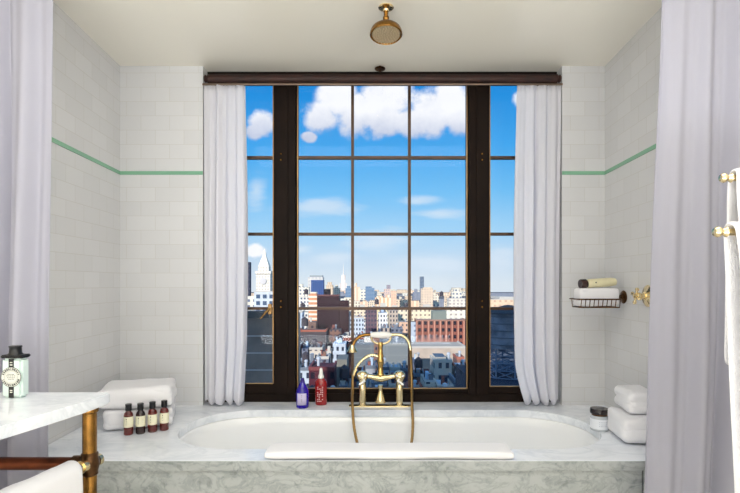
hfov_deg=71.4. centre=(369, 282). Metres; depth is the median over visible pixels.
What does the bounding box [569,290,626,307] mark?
basket
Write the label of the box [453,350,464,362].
building
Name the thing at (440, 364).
house
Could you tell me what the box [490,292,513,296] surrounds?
apartment building
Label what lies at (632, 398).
folded towel
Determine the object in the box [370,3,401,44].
shower head
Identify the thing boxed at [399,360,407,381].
building
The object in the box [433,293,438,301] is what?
apartment building
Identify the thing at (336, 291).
office tower
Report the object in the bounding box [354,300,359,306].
apartment building
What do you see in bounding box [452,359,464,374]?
building
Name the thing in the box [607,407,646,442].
folded towel
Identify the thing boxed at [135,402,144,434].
toiletry bottle
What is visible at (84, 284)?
wall
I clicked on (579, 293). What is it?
washcloth
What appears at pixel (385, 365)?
building
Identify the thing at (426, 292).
apartment tower
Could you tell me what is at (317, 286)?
glass tower
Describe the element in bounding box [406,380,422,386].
building
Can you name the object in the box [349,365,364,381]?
building
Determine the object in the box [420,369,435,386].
building
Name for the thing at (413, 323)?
apartment building
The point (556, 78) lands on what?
curtain rod
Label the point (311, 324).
apartment building
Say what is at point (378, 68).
sprinkler
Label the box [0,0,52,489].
shower curtain
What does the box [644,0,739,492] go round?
shower curtain
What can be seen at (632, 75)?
wall
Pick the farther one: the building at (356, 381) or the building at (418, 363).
the building at (418, 363)
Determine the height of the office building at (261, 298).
38.268 m
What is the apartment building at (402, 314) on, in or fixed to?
on the ground
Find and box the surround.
[48,402,645,492]
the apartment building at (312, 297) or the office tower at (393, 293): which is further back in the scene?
the office tower at (393, 293)
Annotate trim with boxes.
[52,137,119,174]
[120,171,202,174]
[562,171,604,174]
[605,144,655,173]
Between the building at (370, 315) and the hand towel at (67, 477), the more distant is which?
the building at (370, 315)
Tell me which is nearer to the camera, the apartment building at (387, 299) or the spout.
the spout
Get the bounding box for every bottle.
[123,403,133,435]
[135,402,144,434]
[148,401,156,432]
[160,400,168,430]
[296,378,308,408]
[315,368,326,404]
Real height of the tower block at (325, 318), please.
42.508 m
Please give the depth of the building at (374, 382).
123.85 m
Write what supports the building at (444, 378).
on the ground
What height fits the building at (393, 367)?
25.818 m
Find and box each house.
[308,356,336,386]
[430,352,451,379]
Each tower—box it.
[248,262,250,295]
[255,249,272,290]
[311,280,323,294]
[326,282,332,294]
[333,285,339,294]
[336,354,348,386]
[345,286,350,296]
[354,283,359,300]
[360,289,364,299]
[365,286,373,300]
[384,285,389,296]
[391,291,395,306]
[413,289,419,299]
[420,277,423,295]
[421,287,432,306]
[451,288,461,297]
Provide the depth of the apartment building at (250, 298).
799.93 m
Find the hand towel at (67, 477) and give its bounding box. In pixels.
[0,460,82,492]
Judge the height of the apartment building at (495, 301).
31.706 m
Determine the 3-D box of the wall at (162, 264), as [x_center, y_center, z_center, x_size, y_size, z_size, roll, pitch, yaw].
[-0.043,0.004,3.100,2.778,2.493,0.300,0,0,0]
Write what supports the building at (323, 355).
on the ground
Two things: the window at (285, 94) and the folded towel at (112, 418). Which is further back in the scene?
the window at (285, 94)
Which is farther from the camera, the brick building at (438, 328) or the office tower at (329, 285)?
the office tower at (329, 285)
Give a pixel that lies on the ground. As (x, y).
(397, 297)
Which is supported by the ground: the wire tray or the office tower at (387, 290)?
the office tower at (387, 290)
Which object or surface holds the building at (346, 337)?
on the ground
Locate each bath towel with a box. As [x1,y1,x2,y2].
[723,221,739,492]
[724,168,739,364]
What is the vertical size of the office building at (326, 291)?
41.095 m
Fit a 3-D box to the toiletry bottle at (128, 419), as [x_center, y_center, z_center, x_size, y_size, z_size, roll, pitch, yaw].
[-1.116,0.628,2.379,0.043,0.142,0.043,0,0,0]
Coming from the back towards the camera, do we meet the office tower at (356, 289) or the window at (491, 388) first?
the office tower at (356, 289)
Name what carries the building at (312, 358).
on the ground
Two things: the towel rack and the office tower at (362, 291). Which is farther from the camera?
the office tower at (362, 291)
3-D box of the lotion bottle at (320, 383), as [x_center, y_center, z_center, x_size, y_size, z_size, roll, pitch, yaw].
[-0.282,0.594,2.966,0.070,0.212,0.054,0,0,0]
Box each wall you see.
[48,2,119,444]
[120,66,604,404]
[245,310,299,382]
[605,8,660,407]
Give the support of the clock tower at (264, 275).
on the ground
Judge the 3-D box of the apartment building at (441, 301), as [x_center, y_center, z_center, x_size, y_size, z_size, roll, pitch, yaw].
[139.320,32.359,1004.380,8.738,33.782,11.240,0,0,0]
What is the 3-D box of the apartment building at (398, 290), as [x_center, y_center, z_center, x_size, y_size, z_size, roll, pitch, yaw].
[152.756,40.390,2480.000,46.816,17.719,60.000,0,0,0]
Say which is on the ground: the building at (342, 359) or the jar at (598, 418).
the building at (342, 359)
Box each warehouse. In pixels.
[354,336,373,370]
[380,336,407,364]
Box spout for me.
[352,353,377,375]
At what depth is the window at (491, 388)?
3.04 m
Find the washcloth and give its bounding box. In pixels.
[573,287,618,306]
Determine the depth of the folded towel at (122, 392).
2.46 m
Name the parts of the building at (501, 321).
tank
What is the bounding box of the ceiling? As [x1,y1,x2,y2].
[53,0,661,71]
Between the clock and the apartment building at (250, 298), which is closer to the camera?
the apartment building at (250, 298)
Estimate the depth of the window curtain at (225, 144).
2.93 m
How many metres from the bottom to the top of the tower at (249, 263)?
85.949 m
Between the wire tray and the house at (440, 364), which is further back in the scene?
the house at (440, 364)
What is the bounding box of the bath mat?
[264,442,513,458]
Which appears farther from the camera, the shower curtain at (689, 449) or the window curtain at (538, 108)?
the window curtain at (538, 108)
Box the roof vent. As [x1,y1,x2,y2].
[316,356,320,365]
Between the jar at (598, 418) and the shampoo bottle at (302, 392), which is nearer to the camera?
the jar at (598, 418)
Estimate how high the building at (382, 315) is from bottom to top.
29.986 m
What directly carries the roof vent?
attached to the house at (329, 369)
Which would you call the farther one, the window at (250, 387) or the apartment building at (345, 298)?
the apartment building at (345, 298)
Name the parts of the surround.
panel, panel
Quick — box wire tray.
[571,300,620,307]
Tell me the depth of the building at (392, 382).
125.52 m
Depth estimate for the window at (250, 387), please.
3.04 m
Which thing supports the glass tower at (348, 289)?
on the ground
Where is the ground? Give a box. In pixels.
[251,292,513,381]
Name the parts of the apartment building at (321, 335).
water tank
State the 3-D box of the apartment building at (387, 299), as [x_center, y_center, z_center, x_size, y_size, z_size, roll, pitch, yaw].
[20.194,33.945,809.942,24.854,30.609,19.883,0,0,0]
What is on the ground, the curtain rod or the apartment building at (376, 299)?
the apartment building at (376, 299)
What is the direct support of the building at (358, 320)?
on the ground
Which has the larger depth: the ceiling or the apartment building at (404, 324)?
the apartment building at (404, 324)
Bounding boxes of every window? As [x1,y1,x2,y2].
[207,72,556,401]
[223,85,275,392]
[296,85,467,392]
[488,85,538,392]
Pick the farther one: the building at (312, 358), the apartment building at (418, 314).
the apartment building at (418, 314)
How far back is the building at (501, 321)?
40.46 m
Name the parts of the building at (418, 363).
water tank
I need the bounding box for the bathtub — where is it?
[180,417,598,448]
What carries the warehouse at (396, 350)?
on the ground
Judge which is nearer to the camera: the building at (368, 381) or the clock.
the building at (368, 381)
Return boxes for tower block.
[317,294,339,345]
[339,300,348,334]
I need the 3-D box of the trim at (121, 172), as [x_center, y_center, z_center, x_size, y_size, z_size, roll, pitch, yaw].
[-1.194,-0.630,2.949,0.475,0.020,0.005,0,0,0]
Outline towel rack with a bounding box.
[712,173,735,236]
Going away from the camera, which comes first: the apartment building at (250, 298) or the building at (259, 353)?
the building at (259, 353)
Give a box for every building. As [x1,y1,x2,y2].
[247,296,253,306]
[254,291,272,306]
[299,284,309,295]
[299,289,307,310]
[299,310,304,328]
[300,302,307,328]
[300,317,327,347]
[300,341,302,357]
[300,351,311,386]
[302,341,310,353]
[308,292,316,321]
[308,317,316,328]
[309,339,324,357]
[309,353,315,363]
[316,350,330,362]
[324,289,330,294]
[324,346,332,362]
[330,324,341,362]
[333,334,346,362]
[339,364,348,386]
[342,331,355,380]
[344,297,350,310]
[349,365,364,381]
[349,371,358,386]
[350,314,363,336]
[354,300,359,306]
[354,304,364,318]
[360,300,367,306]
[365,305,376,332]
[365,357,375,386]
[366,379,370,386]
[368,300,374,306]
[370,331,378,374]
[372,371,386,386]
[375,295,390,306]
[375,298,387,319]
[376,357,388,374]
[378,310,386,341]
[381,323,389,338]
[387,372,395,386]
[388,310,397,332]
[389,362,399,373]
[390,323,402,338]
[392,303,407,324]
[396,299,402,306]
[397,289,406,292]
[399,319,407,338]
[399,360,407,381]
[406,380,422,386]
[411,300,418,306]
[411,304,430,320]
[411,321,415,341]
[412,352,420,369]
[413,356,423,380]
[414,310,464,344]
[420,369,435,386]
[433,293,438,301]
[433,300,438,306]
[433,375,453,386]
[439,291,443,306]
[446,310,464,318]
[447,298,464,306]
[448,363,458,386]
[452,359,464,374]
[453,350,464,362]
[455,365,518,386]
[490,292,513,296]
[490,296,513,306]
[490,305,517,379]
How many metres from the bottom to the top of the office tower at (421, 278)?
73.231 m
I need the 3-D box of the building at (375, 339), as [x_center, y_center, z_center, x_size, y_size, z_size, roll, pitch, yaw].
[1.769,36.884,263.079,5.950,24.733,10.158,0,0,0]
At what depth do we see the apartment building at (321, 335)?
230.03 m
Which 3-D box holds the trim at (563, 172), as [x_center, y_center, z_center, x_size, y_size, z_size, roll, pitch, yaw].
[1.223,-0.630,2.949,0.246,0.020,0.005,0,0,0]
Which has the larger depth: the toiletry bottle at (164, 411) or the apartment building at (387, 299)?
the apartment building at (387, 299)
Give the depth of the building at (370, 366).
148.01 m
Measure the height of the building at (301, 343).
26.044 m
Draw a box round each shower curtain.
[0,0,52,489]
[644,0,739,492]
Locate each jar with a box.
[590,406,608,431]
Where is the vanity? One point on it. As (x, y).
(35, 410)
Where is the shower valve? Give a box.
[630,285,649,306]
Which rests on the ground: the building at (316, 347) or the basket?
the building at (316, 347)
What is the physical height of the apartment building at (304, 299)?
43.694 m
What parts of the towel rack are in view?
rail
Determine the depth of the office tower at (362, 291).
1499.96 m
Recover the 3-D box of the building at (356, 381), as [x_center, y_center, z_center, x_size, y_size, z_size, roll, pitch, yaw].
[-3.704,35.516,128.529,3.175,27.469,9.059,0,0,0]
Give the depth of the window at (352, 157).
3.05 m
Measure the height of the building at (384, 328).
29.006 m
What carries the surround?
on the floor
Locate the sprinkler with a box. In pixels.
[375,66,384,71]
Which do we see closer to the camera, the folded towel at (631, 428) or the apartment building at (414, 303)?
the folded towel at (631, 428)
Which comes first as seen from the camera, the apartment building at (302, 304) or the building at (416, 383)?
the building at (416, 383)
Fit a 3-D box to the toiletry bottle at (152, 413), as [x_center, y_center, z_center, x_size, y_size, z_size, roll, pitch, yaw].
[-1.023,0.628,2.422,0.043,0.142,0.043,0,0,0]
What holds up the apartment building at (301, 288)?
on the ground
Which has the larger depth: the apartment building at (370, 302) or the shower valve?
the apartment building at (370, 302)
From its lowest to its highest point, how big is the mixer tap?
0.741 m
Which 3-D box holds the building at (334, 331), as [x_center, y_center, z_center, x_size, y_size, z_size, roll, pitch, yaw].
[-17.528,35.240,263.996,5.465,28.019,11.991,0,0,0]
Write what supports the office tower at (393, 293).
on the ground
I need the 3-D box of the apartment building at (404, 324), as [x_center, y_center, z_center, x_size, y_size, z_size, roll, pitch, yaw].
[31.102,39.732,435.177,12.942,19.037,10.353,0,0,0]
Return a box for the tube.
[578,278,616,287]
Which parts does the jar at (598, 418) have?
lid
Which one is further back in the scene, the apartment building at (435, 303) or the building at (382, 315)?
the apartment building at (435, 303)
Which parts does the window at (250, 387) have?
casement handle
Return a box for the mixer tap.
[347,332,413,442]
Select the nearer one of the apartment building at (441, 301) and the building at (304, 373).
the building at (304, 373)
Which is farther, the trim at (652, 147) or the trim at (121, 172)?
the trim at (121, 172)
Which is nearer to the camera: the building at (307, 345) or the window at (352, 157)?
the window at (352, 157)
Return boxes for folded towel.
[98,378,176,408]
[103,397,175,429]
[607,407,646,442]
[614,385,646,413]
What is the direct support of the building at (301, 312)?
on the ground
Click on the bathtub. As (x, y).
(247, 432)
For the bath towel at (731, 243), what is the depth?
1.10 m
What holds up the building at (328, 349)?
on the ground
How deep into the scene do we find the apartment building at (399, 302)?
1045.10 m
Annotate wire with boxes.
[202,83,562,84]
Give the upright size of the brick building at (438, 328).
31.221 m
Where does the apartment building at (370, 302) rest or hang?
on the ground
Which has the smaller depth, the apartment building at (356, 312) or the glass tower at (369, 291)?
the apartment building at (356, 312)
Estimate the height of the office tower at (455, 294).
35.366 m
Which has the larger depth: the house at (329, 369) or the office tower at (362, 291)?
the office tower at (362, 291)
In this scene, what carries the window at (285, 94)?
in the wall at (162, 264)
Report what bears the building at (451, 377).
on the ground
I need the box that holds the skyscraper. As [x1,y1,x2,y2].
[339,264,346,290]
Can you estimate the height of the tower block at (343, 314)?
38.765 m
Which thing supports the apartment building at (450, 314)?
on the ground
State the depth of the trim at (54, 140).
2.53 m
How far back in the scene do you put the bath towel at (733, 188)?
1.24 m
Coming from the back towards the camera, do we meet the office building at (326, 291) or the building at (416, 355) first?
the office building at (326, 291)
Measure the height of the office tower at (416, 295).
31.774 m
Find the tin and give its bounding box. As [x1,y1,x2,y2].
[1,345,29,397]
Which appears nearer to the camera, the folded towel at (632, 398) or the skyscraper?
the folded towel at (632, 398)
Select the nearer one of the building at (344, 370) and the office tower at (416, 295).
the building at (344, 370)
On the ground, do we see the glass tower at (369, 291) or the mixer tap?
the glass tower at (369, 291)
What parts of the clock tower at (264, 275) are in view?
cornice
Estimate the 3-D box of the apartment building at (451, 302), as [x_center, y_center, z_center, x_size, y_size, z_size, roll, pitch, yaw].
[136.699,36.338,811.104,28.201,25.825,22.529,0,0,0]
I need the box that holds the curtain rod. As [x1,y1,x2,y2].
[203,74,561,85]
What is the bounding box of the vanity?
[0,392,109,492]
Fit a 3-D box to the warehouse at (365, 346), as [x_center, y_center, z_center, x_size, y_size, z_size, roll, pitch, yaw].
[-2.214,34.970,199.000,7.379,28.561,18.000,0,0,0]
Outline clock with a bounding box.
[259,278,265,283]
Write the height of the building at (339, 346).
28.303 m
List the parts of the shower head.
drop arm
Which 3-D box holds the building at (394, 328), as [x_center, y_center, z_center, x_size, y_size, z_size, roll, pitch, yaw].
[13.503,34.893,263.700,5.757,28.713,11.719,0,0,0]
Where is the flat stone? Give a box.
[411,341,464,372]
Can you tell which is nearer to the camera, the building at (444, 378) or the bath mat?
the bath mat
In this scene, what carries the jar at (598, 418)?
on the surround
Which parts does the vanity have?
rail, leg, rail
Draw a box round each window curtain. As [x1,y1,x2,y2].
[204,84,247,405]
[513,85,560,404]
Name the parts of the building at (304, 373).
water tank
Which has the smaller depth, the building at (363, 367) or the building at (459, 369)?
the building at (459, 369)
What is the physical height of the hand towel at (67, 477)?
0.377 m
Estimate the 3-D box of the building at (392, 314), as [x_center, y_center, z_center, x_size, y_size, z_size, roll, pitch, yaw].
[16.703,33.170,372.035,6.296,32.160,12.070,0,0,0]
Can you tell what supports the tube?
on the washcloth
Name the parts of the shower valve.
cross handle, stem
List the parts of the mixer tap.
lever, plate, spout, lever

